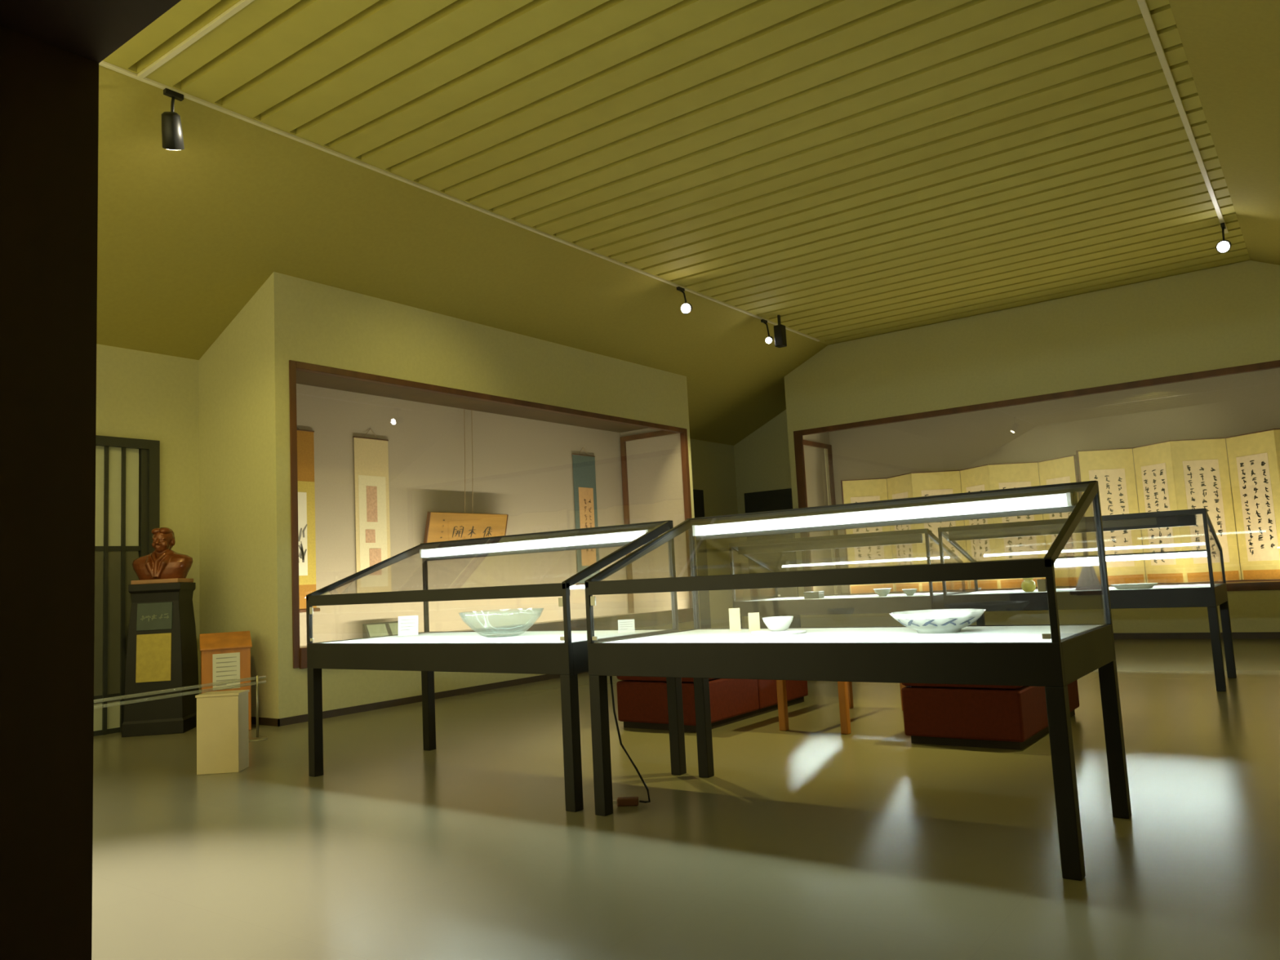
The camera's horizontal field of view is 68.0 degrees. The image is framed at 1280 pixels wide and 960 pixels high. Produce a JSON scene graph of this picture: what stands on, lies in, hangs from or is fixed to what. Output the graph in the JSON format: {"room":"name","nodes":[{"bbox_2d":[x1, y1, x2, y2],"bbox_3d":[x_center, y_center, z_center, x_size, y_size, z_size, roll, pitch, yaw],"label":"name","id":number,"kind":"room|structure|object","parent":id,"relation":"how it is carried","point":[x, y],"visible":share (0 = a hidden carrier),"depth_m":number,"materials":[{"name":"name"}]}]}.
{"room":"museum","nodes":[
{"label":"museum","id":0,"kind":"room"},
{"bbox_2d":[96,343,744,693],"bbox_3d":[-2.323,0.621,10.972,0.120,3.353,13.690,-7,-7,36],"label":"wall","id":1,"kind":"structure","parent":0,"point":[140,394],"depth_m":8.51,"materials":[{"name":"beige paint"}]},
{"bbox_2d":[93,435,159,736],"bbox_3d":[-4.551,0.848,7.713,0.070,2.460,1.255,-7,-7,36],"label":"door","id":2,"kind":"structure","parent":1,"relation":"in","point":[127,470],"depth_m":7.96,"materials":[{"name":"black wood"}]},
{"bbox_2d":[693,488,711,628],"bbox_3d":[0.869,1.350,15.071,0.060,2.420,0.700,-7,-7,36],"label":"door","id":3,"kind":"structure","parent":1,"relation":"in","point":[698,495],"depth_m":15.21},
{"bbox_2d":[199,271,700,718],"bbox_3d":[-1.631,0.332,10.835,1.210,3.829,6.380,-7,-7,36],"label":"wall","id":4,"kind":"structure","parent":0,"point":[246,584],"depth_m":9.82,"materials":[{"name":"beige paint"}]},
{"bbox_2d":[297,427,319,613],"bbox_3d":[-3.404,0.334,9.231,0.036,1.910,0.620,-7,-7,36],"label":"scroll","id":5,"kind":"object","parent":4,"relation":"attached to","point":[305,442],"visible":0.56,"depth_m":9.38,"materials":[{"name":"beige paper"}]},
{"bbox_2d":[297,492,307,575],"bbox_3d":[-3.395,0.520,9.212,0.002,0.820,0.370,-7,-7,36],"label":"painting","id":6,"kind":"object","parent":5,"relation":"attached to","point":[302,496],"depth_m":9.32,"materials":[{"name":"beige paper"}]},
{"bbox_2d":[352,428,391,593],"bbox_3d":[-2.823,0.341,10.027,0.036,1.800,0.500,-7,-7,36],"label":"scroll","id":7,"kind":"object","parent":4,"relation":"attached to","point":[372,522],"visible":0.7,"depth_m":10.02,"materials":[{"name":"beige paper"}]},
{"bbox_2d":[251,671,588,726],"bbox_3d":[-1.270,2.226,10.992,1.222,0.060,8.000,-7,-7,36],"label":"baseboard","id":8,"kind":"structure","parent":4,"relation":"attached to","point":[363,708],"depth_m":8.67,"materials":[{"name":"black wood"}]},
{"bbox_2d":[288,360,693,668],"bbox_3d":[-1.134,0.436,10.493,0.090,2.620,6.160,-7,-7,36],"label":"trim","id":9,"kind":"structure","parent":4,"relation":"attached to","point":[663,617],"depth_m":9.87,"materials":[{"name":"brown wood"}]},
{"bbox_2d":[572,447,599,586],"bbox_3d":[-0.724,0.486,12.881,0.036,1.885,0.530,-7,-7,36],"label":"scroll","id":10,"kind":"object","parent":4,"relation":"attached to","point":[584,465],"visible":0.64,"depth_m":12.88,"materials":[{"name":"teal fabric"}]},
{"bbox_2d":[578,487,596,565],"bbox_3d":[-0.712,0.630,12.874,0.001,1.060,0.310,-7,-7,36],"label":"picture","id":11,"kind":"object","parent":10,"relation":"attached to","point":[587,498],"depth_m":12.88,"materials":[{"name":"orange paper"}]},
{"bbox_2d":[620,430,678,613],"bbox_3d":[0.203,0.583,13.258,1.030,2.520,0.045,-7,-7,36],"label":"trim","id":12,"kind":"structure","parent":4,"relation":"attached to","point":[623,439],"depth_m":13.53,"materials":[{"name":"brown wood"}]},
{"bbox_2d":[299,613,637,647],"bbox_3d":[-1.530,1.706,10.702,1.050,0.060,6.100,-7,-7,36],"label":"floor","id":13,"kind":"structure","parent":0,"point":[627,613],"depth_m":11.64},
{"bbox_2d":[362,621,398,637],"bbox_3d":[-2.594,1.549,9.773,0.100,0.170,0.560,-7,-7,36],"label":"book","id":14,"kind":"object","parent":13,"relation":"on","point":[383,628],"visible":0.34,"depth_m":9.69,"materials":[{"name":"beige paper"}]},
{"bbox_2d":[296,369,648,432],"bbox_3d":[-1.689,-0.918,10.991,0.990,0.050,6.100,-7,-7,36],"label":"ceiling","id":15,"kind":"structure","parent":0,"point":[306,378],"depth_m":10.74,"materials":[{"name":"brown wood"}]},
{"bbox_2d":[423,408,508,542],"bbox_3d":[-2.037,-0.024,11.033,0.166,1.683,1.224,-7,-7,36],"label":"wooden plaque","id":16,"kind":"object","parent":15,"relation":"hanging from","point":[440,526],"visible":0.77,"depth_m":10.89,"materials":[{"name":"brown wood"}]},
{"bbox_2d":[91,639,1279,959],"bbox_3d":[1.140,1.740,6.697,10.830,0.100,16.700,-7,-7,36],"label":"floor","id":17,"kind":"structure","parent":0,"point":[810,840],"depth_m":3.83,"materials":[{"name":"concrete"}]},
{"bbox_2d":[121,582,199,737],"bbox_3d":[-3.952,1.463,7.857,0.464,1.205,0.464,-2,-6,-9],"label":"pedestal","id":18,"kind":"object","parent":17,"relation":"on","point":[162,650],"visible":0.96,"depth_m":7.66,"materials":[{"name":"black wood"}]},
{"bbox_2d":[130,527,193,584],"bbox_3d":[-3.995,0.630,7.943,0.484,0.472,0.300,-3,-6,-2],"label":"bust","id":19,"kind":"object","parent":18,"relation":"on","point":[163,564],"visible":1,"depth_m":7.85,"materials":[{"name":"red metal"}]},
{"bbox_2d":[93,675,267,741],"bbox_3d":[-3.203,1.643,6.385,0.140,0.470,1.702,-6,-7,27],"label":"barrier","id":20,"kind":"object","parent":17,"relation":"on","point":[257,738],"visible":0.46,"depth_m":7.04,"materials":[{"name":"metal"}]},
{"bbox_2d":[195,689,249,774],"bbox_3d":[-2.579,1.555,5.868,0.260,0.475,0.190,-3,-6,-4],"label":"plinth","id":21,"kind":"object","parent":17,"relation":"on","point":[222,717],"visible":1,"depth_m":5.78,"materials":[{"name":"beige paint"}]},
{"bbox_2d":[199,631,252,729],"bbox_3d":[-3.345,1.627,7.662,0.380,0.778,0.295,0,-7,-26],"label":"wooden box","id":22,"kind":"object","parent":17,"relation":"on","point":[224,656],"visible":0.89,"depth_m":7.58,"materials":[{"name":"orange wood"}]},
{"bbox_2d":[306,520,686,812],"bbox_3d":[-0.875,0.974,5.371,2.035,1.355,0.920,-7,-7,36],"label":"display case","id":23,"kind":"object","parent":17,"relation":"on","point":[564,652],"visible":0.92,"depth_m":5.13,"materials":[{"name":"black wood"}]},
{"bbox_2d":[398,615,418,635],"bbox_3d":[-1.473,0.926,6.031,0.125,0.122,0.037,-2,-6,-7],"label":"label card","id":24,"kind":"object","parent":23,"relation":"on","point":[407,625],"visible":1,"depth_m":6.03,"materials":[{"name":"white paper"}]},
{"bbox_2d":[458,608,543,637],"bbox_3d":[-0.781,0.812,5.375,0.484,0.145,0.472,-7,-7,36],"label":"glass bowl","id":25,"kind":"object","parent":23,"relation":"on","point":[540,611],"visible":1,"depth_m":5.36,"materials":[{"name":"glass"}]},
{"bbox_2d":[617,618,635,632],"bbox_3d":[-0.073,0.787,5.117,0.090,0.069,0.026,-3,-6,2],"label":"label card","id":26,"kind":"object","parent":23,"relation":"on","point":[624,625],"visible":1,"depth_m":5.11,"materials":[{"name":"white paper"}]},
{"bbox_2d":[613,796,638,806],"bbox_3d":[-0.070,1.500,4.423,0.125,0.035,0.044,-3,-6,2],"label":"plug","id":27,"kind":"object","parent":17,"relation":"on","point":[622,801],"visible":0.92,"depth_m":4.40,"materials":[{"name":"brown plastic"}]},
{"bbox_2d":[616,675,808,732],"bbox_3d":[0.588,1.552,7.184,0.720,0.430,1.590,-7,-7,36],"label":"upholstered bench","id":28,"kind":"object","parent":17,"relation":"on","point":[642,701],"visible":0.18,"depth_m":6.65,"materials":[{"name":"red fabric"}]},
{"bbox_2d":[616,675,715,682],"bbox_3d":[0.343,1.367,6.880,0.720,0.100,0.791,-7,-7,36],"label":"cushion","id":29,"kind":"object","parent":28,"relation":"on","point":[624,678],"depth_m":6.61,"materials":[{"name":"black fabric"}]},
{"bbox_2d":[776,680,906,734],"bbox_3d":[1.429,1.448,6.590,0.540,0.430,1.160,-7,-7,36],"label":"table","id":30,"kind":"object","parent":17,"relation":"on","point":[845,688],"visible":0.21,"depth_m":6.26,"materials":[{"name":"orange wood"}]},
{"bbox_2d":[728,528,965,627],"bbox_3d":[2.021,1.228,9.266,2.035,1.355,0.920,-7,-7,36],"label":"display case","id":31,"kind":"object","parent":17,"relation":"on","point":[891,602],"visible":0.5,"depth_m":8.92,"materials":[{"name":"black metal"}]},
{"bbox_2d":[803,591,824,599],"bbox_3d":[1.717,1.135,9.359,0.166,0.066,0.126,-7,-7,36],"label":"lidded box","id":32,"kind":"object","parent":31,"relation":"on","point":[818,594],"visible":0.99,"depth_m":9.31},
{"bbox_2d":[873,587,891,596],"bbox_3d":[2.287,1.060,8.944,0.164,0.072,0.164,-7,-7,36],"label":"cup","id":33,"kind":"object","parent":31,"relation":"on","point":[880,592],"visible":1,"depth_m":8.89,"materials":[{"name":"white ceramic"}]},
{"bbox_2d":[902,588,917,595],"bbox_3d":[2.501,1.039,8.788,0.136,0.060,0.136,-7,-7,36],"label":"cup","id":34,"kind":"object","parent":31,"relation":"on","point":[908,592],"visible":1,"depth_m":8.75,"materials":[{"name":"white ceramic"}]},
{"bbox_2d":[584,480,1131,880],"bbox_3d":[0.853,0.756,4.111,2.035,1.355,0.920,-7,-7,36],"label":"display case","id":35,"kind":"object","parent":17,"relation":"on","point":[1054,655],"visible":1,"depth_m":3.83,"materials":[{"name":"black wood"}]},
{"bbox_2d":[609,675,650,803],"bbox_3d":[-0.034,1.199,4.366,0.085,0.603,0.195,-7,-7,36],"label":"power cable","id":36,"kind":"object","parent":35,"relation":"hanging from","point":[611,677],"visible":1,"depth_m":4.34,"materials":[{"name":"black rubber"}]},
{"bbox_2d":[728,608,741,631],"bbox_3d":[0.476,0.700,4.761,0.055,0.113,0.035,-4,-6,7],"label":"label card","id":37,"kind":"object","parent":35,"relation":"on","point":[734,613],"visible":1,"depth_m":4.75,"materials":[{"name":"beige paper"}]},
{"bbox_2d":[747,612,759,631],"bbox_3d":[0.565,0.701,4.692,0.055,0.088,0.030,-4,-6,7],"label":"label card","id":38,"kind":"object","parent":35,"relation":"on","point":[753,618],"visible":0.86,"depth_m":4.69,"materials":[{"name":"beige paper"}]},
{"bbox_2d":[751,616,806,635],"bbox_3d":[0.641,0.673,4.397,0.256,0.075,0.256,-7,-7,36],"label":"bowl","id":39,"kind":"object","parent":35,"relation":"on","point":[776,625],"visible":1,"depth_m":4.35,"materials":[{"name":"white ceramic"}]},
{"bbox_2d":[889,608,985,633],"bbox_3d":[1.244,0.592,3.958,0.394,0.086,0.394,-7,-7,36],"label":"dish","id":40,"kind":"object","parent":35,"relation":"on","point":[938,620],"visible":1,"depth_m":3.85,"materials":[{"name":"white ceramic"}]},
{"bbox_2d":[901,680,1079,750],"bbox_3d":[2.237,1.343,5.976,0.690,0.430,1.400,-7,-7,36],"label":"upholstered bench","id":41,"kind":"object","parent":17,"relation":"on","point":[980,716],"visible":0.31,"depth_m":5.41,"materials":[{"name":"red fabric"}]},
{"bbox_2d":[902,683,1023,688],"bbox_3d":[2.020,1.161,5.710,0.690,0.100,0.696,-7,-7,36],"label":"cushion","id":42,"kind":"object","parent":41,"relation":"on","point":[908,686],"depth_m":5.45,"materials":[{"name":"black fabric"}]},
{"bbox_2d":[937,508,1236,691],"bbox_3d":[3.733,1.012,8.018,2.035,1.355,0.920,-7,-7,36],"label":"display case","id":43,"kind":"object","parent":17,"relation":"on","point":[1213,594],"visible":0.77,"depth_m":7.66,"materials":[{"name":"black wood"}]},
{"bbox_2d":[1021,577,1035,591],"bbox_3d":[3.346,0.876,8.175,0.124,0.172,0.124,-7,-7,36],"label":"vase","id":44,"kind":"object","parent":43,"relation":"on","point":[1028,584],"visible":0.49,"depth_m":8.13,"materials":[{"name":"yellow ceramic"}]},
{"bbox_2d":[1075,561,1101,590],"bbox_3d":[3.734,0.798,7.919,0.208,0.235,0.125,-7,-7,36],"label":"paper cone","id":45,"kind":"object","parent":43,"relation":"on","point":[1088,580],"visible":0.96,"depth_m":7.88,"materials":[{"name":"white paper"}]},
{"bbox_2d":[1110,582,1157,589],"bbox_3d":[3.997,0.859,7.672,0.344,0.038,0.241,-7,-7,36],"label":"plate","id":46,"kind":"object","parent":43,"relation":"on","point":[1138,585],"visible":1,"depth_m":7.59,"materials":[{"name":"white ceramic"}]},
{"bbox_2d":[96,0,1279,445],"bbox_3d":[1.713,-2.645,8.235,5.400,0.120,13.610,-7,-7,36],"label":"ceiling","id":47,"kind":"structure","parent":0,"point":[842,171],"depth_m":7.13,"materials":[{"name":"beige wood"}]},
{"bbox_2d":[137,0,254,78],"bbox_3d":[-1.093,-2.817,4.496,5.155,0.020,0.035,-7,-7,36],"label":"track","id":48,"kind":"object","parent":47,"relation":"attached to","point":[241,4],"visible":1,"depth_m":5.61,"materials":[{"name":"white metal"}]},
{"bbox_2d":[98,60,819,341],"bbox_3d":[-0.760,-2.338,9.298,0.035,0.020,11.400,-7,-7,36],"label":"track","id":49,"kind":"object","parent":47,"relation":"attached to","point":[104,64],"visible":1,"depth_m":7.62,"materials":[{"name":"white metal"}]},
{"bbox_2d":[161,88,184,150],"bbox_3d":[-3.051,-2.339,6.195,0.132,0.383,0.216,0,-6,-23],"label":"spotlight","id":50,"kind":"object","parent":49,"relation":"attached to","point":[172,139],"visible":1,"depth_m":6.15,"materials":[{"name":"black metal"}]},
{"bbox_2d":[676,286,692,314],"bbox_3d":[0.512,-2.051,10.899,0.166,0.351,0.241,-4,-6,7],"label":"spotlight","id":51,"kind":"object","parent":49,"relation":"attached to","point":[686,308],"visible":1,"depth_m":10.79,"materials":[{"name":"black metal"}]},
{"bbox_2d":[760,319,773,343],"bbox_3d":[1.694,-1.948,12.496,0.148,0.348,0.177,-7,-7,36],"label":"spotlight","id":52,"kind":"object","parent":49,"relation":"attached to","point":[768,340],"visible":1,"depth_m":12.45,"materials":[{"name":"black metal"}]},
{"bbox_2d":[773,315,786,347],"bbox_3d":[1.829,-1.949,12.403,0.120,0.420,0.120,-7,-7,36],"label":"spotlight","id":53,"kind":"object","parent":47,"relation":"attached to","point":[780,331],"visible":1,"depth_m":12.35,"materials":[{"name":"black metal"}]},
{"bbox_2d":[1137,0,1228,233],"bbox_3d":[3.118,-2.892,5.853,0.040,0.020,10.400,-7,-7,36],"label":"track","id":54,"kind":"object","parent":47,"relation":"attached to","point":[1143,5],"visible":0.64,"depth_m":6.99,"materials":[{"name":"white metal"}]},
{"bbox_2d":[1215,222,1231,253],"bbox_3d":[5.988,-2.465,9.738,0.132,0.323,0.242,-7,-7,36],"label":"spotlight","id":55,"kind":"object","parent":54,"relation":"attached to","point":[1224,246],"visible":1,"depth_m":9.66,"materials":[{"name":"black metal"}]},
{"bbox_2d":[733,409,791,627],"bbox_3d":[5.832,-0.055,13.445,10.230,4.375,0.120,-7,-7,36],"label":"wall","id":56,"kind":"structure","parent":0,"point":[762,459],"depth_m":16.16,"materials":[{"name":"beige paint"}]},
{"bbox_2d":[744,488,800,627],"bbox_3d":[2.233,1.372,15.862,0.960,2.400,0.110,-7,-7,36],"label":"door","id":57,"kind":"structure","parent":56,"relation":"in","point":[775,500],"depth_m":15.87,"materials":[{"name":"silver metal"}]},
{"bbox_2d":[784,260,1279,633],"bbox_3d":[6.112,-0.175,12.425,8.560,4.375,1.200,-7,-7,36],"label":"wall","id":58,"kind":"structure","parent":0,"point":[1225,316],"depth_m":12.23,"materials":[{"name":"beige paint"}]},
{"bbox_2d":[793,360,1279,592],"bbox_3d":[5.544,0.158,12.101,7.760,2.605,0.080,-7,-7,36],"label":"trim","id":59,"kind":"structure","parent":58,"relation":"attached to","point":[797,435],"depth_m":12.58,"materials":[{"name":"brown wood"}]},
{"bbox_2d":[1113,631,1279,639],"bbox_3d":[5.862,1.929,11.718,8.560,0.075,0.012,-7,-7,36],"label":"baseboard","id":60,"kind":"structure","parent":58,"relation":"attached to","point":[1246,635],"depth_m":11.24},
{"bbox_2d":[802,368,1279,595],"bbox_3d":[5.898,0.093,12.597,7.700,2.700,1.150,-7,-7,36],"label":"wall","id":61,"kind":"structure","parent":0,"point":[1242,403],"depth_m":13.46,"materials":[{"name":"beige paint"}]},
{"bbox_2d":[803,440,842,594],"bbox_3d":[2.821,0.597,14.807,0.040,2.395,1.090,-7,-7,36],"label":"trim","id":62,"kind":"structure","parent":61,"relation":"attached to","point":[806,442],"depth_m":15.18,"materials":[{"name":"brown wood"}]},
{"bbox_2d":[824,448,837,594],"bbox_3d":[3.042,0.633,15.121,0.020,2.365,0.080,-7,-7,36],"label":"trim","id":63,"kind":"structure","parent":61,"relation":"attached to","point":[833,550],"depth_m":15.14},
{"bbox_2d":[824,580,1279,595],"bbox_3d":[5.960,1.416,12.452,7.700,0.035,1.110,-7,-7,36],"label":"floor","id":64,"kind":"structure","parent":0,"point":[1242,581],"depth_m":12.59,"materials":[{"name":"brown wood"}]},
{"bbox_2d":[840,454,1085,595],"bbox_3d":[4.584,0.711,13.622,3.358,1.745,0.413,-7,-7,36],"label":"folding screen","id":65,"kind":"object","parent":64,"relation":"on","point":[1060,470],"visible":0.37,"depth_m":13.68,"materials":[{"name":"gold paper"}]},
{"bbox_2d":[1075,428,1279,586],"bbox_3d":[7.258,0.349,11.675,3.284,1.795,0.413,-7,-7,36],"label":"folding screen","id":66,"kind":"object","parent":64,"relation":"on","point":[1171,475],"visible":0.76,"depth_m":11.86,"materials":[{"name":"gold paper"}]},
{"bbox_3d":[-2.174,-0.767,2.586,10.230,4.375,0.120,-7,-7,36],"label":"wall","id":67,"kind":"structure","parent":0,"visible":0},
{"bbox_2d":[0,25,98,959],"bbox_3d":[-1.183,0.085,1.775,0.250,2.415,0.200,-7,-7,36],"label":"pillar","id":68,"kind":"structure","parent":67,"relation":"attached to","point":[49,94],"depth_m":1.72,"materials":[{"name":"black wood"}]},
{"bbox_2d":[0,0,181,62],"bbox_3d":[0.140,-1.139,0.880,3.175,0.300,0.200,-7,-7,36],"label":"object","id":69,"kind":"structure","parent":67,"relation":"attached to","point":[93,30],"depth_m":1.74,"materials":[{"name":"black wood"}]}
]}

